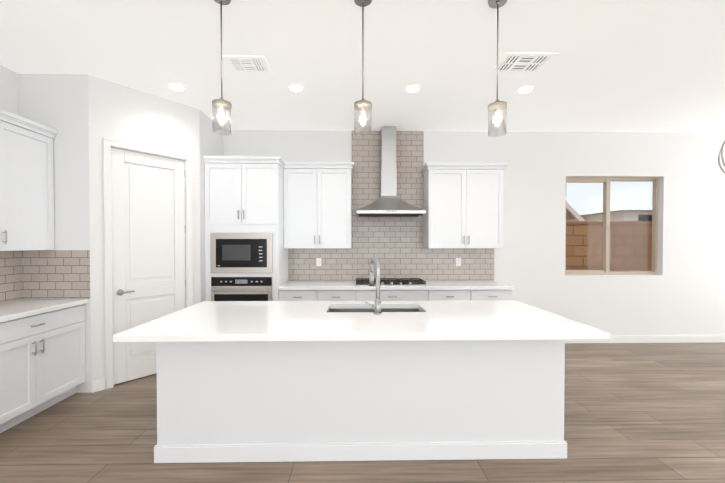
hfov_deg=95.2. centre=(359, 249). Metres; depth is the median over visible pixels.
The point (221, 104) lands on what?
pendant light
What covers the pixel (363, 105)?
pendant light
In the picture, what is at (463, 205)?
upper cabinet
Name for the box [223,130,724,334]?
wall
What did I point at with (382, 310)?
undermount sink
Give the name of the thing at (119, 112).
wall
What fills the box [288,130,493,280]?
tile backsplash
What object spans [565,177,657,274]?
sliding window
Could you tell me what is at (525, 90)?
recessed light
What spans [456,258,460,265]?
electrical outlet
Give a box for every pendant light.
[212,0,231,135]
[354,0,371,135]
[488,0,506,136]
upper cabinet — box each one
[0,108,56,250]
[283,162,353,247]
[421,162,507,247]
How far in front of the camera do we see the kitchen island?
2.21 m
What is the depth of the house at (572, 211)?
9.65 m
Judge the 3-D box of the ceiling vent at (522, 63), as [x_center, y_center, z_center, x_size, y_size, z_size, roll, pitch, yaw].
[1.467,-1.675,2.985,0.450,0.007,0.330,0,1,-1]
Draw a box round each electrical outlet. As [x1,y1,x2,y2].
[316,258,320,265]
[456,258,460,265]
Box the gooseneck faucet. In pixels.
[365,257,381,313]
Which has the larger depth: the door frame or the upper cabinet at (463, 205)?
the upper cabinet at (463, 205)
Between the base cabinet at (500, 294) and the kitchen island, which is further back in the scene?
the base cabinet at (500, 294)
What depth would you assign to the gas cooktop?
4.32 m
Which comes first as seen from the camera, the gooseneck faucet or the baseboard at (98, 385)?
the gooseneck faucet
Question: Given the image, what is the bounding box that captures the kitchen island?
[154,340,566,462]
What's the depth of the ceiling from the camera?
2.90 m
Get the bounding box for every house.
[566,201,583,220]
[566,210,651,220]
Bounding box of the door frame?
[103,138,192,388]
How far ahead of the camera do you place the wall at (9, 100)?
3.09 m
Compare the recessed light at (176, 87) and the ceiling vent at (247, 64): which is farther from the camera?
the recessed light at (176, 87)
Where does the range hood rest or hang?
attached to the tile backsplash at (394, 246)
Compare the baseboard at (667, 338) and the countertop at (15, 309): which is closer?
the countertop at (15, 309)
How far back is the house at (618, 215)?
13.11 m
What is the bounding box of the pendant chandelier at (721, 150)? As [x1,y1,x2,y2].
[718,140,724,172]
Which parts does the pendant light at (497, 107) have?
lamp shade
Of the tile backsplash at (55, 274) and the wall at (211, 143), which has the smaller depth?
the tile backsplash at (55, 274)
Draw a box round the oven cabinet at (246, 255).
[203,156,287,300]
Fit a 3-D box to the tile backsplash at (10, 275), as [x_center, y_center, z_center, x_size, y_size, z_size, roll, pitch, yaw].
[-3.244,0.266,1.782,0.007,0.472,2.812,0,1,-1]
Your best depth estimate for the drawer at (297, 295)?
4.16 m
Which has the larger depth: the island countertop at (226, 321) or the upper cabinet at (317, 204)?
the upper cabinet at (317, 204)
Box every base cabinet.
[0,304,85,432]
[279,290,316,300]
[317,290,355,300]
[356,290,427,300]
[428,290,470,300]
[470,289,512,300]
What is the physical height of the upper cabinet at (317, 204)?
1.152 m
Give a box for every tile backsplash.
[0,251,20,302]
[21,250,89,298]
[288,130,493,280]
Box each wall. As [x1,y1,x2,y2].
[0,65,18,114]
[18,74,91,392]
[88,74,200,384]
[199,109,222,301]
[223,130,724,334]
[566,221,651,270]
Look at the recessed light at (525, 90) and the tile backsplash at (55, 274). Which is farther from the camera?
the recessed light at (525, 90)
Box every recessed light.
[168,83,185,90]
[288,84,303,91]
[405,85,420,92]
[517,86,533,93]
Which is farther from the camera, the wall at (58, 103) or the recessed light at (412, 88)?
the recessed light at (412, 88)
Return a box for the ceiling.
[0,0,724,132]
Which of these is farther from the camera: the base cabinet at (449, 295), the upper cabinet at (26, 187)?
the base cabinet at (449, 295)
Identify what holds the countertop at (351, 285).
on the base cabinet at (396, 295)
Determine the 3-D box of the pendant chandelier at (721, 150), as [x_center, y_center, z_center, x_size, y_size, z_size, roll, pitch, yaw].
[4.063,-1.220,3.481,0.375,0.931,0.375,1,1,44]
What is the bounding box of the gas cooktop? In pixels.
[356,278,427,285]
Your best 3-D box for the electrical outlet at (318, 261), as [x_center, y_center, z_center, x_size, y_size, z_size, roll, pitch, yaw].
[-0.589,0.186,4.760,0.072,0.116,0.008,0,1,-1]
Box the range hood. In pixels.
[356,126,425,216]
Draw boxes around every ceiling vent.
[222,56,271,73]
[490,52,557,73]
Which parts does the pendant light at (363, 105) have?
lamp shade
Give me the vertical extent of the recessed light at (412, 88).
0.010 m
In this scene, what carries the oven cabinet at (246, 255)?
on the floor
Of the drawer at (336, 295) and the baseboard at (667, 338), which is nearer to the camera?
the drawer at (336, 295)
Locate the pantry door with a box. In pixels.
[111,148,185,384]
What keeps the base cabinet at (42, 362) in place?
on the floor
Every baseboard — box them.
[92,378,105,392]
[565,335,724,342]
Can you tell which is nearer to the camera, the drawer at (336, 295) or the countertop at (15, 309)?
the countertop at (15, 309)
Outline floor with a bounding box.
[0,342,724,482]
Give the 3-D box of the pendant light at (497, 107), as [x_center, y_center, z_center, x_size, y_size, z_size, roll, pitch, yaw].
[0.915,-1.216,2.197,0.124,0.902,0.124,0,1,-1]
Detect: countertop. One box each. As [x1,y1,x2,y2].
[0,299,87,321]
[113,300,609,341]
[278,281,514,289]
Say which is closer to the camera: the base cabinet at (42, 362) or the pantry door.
the base cabinet at (42, 362)
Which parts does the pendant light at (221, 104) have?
lamp shade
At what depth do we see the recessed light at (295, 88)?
3.45 m
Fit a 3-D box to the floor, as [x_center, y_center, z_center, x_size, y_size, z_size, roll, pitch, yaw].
[1.907,1.464,0.657,10.570,0.060,8.650,0,1,-1]
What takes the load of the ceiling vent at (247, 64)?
in the ceiling
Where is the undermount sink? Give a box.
[329,308,421,311]
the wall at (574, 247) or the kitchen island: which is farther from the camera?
the wall at (574, 247)
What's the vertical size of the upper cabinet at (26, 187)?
1.152 m
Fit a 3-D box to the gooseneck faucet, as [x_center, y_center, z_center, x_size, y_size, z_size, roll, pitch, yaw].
[0.086,0.276,2.589,0.130,0.426,0.222,0,1,-14]
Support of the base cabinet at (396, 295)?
on the floor

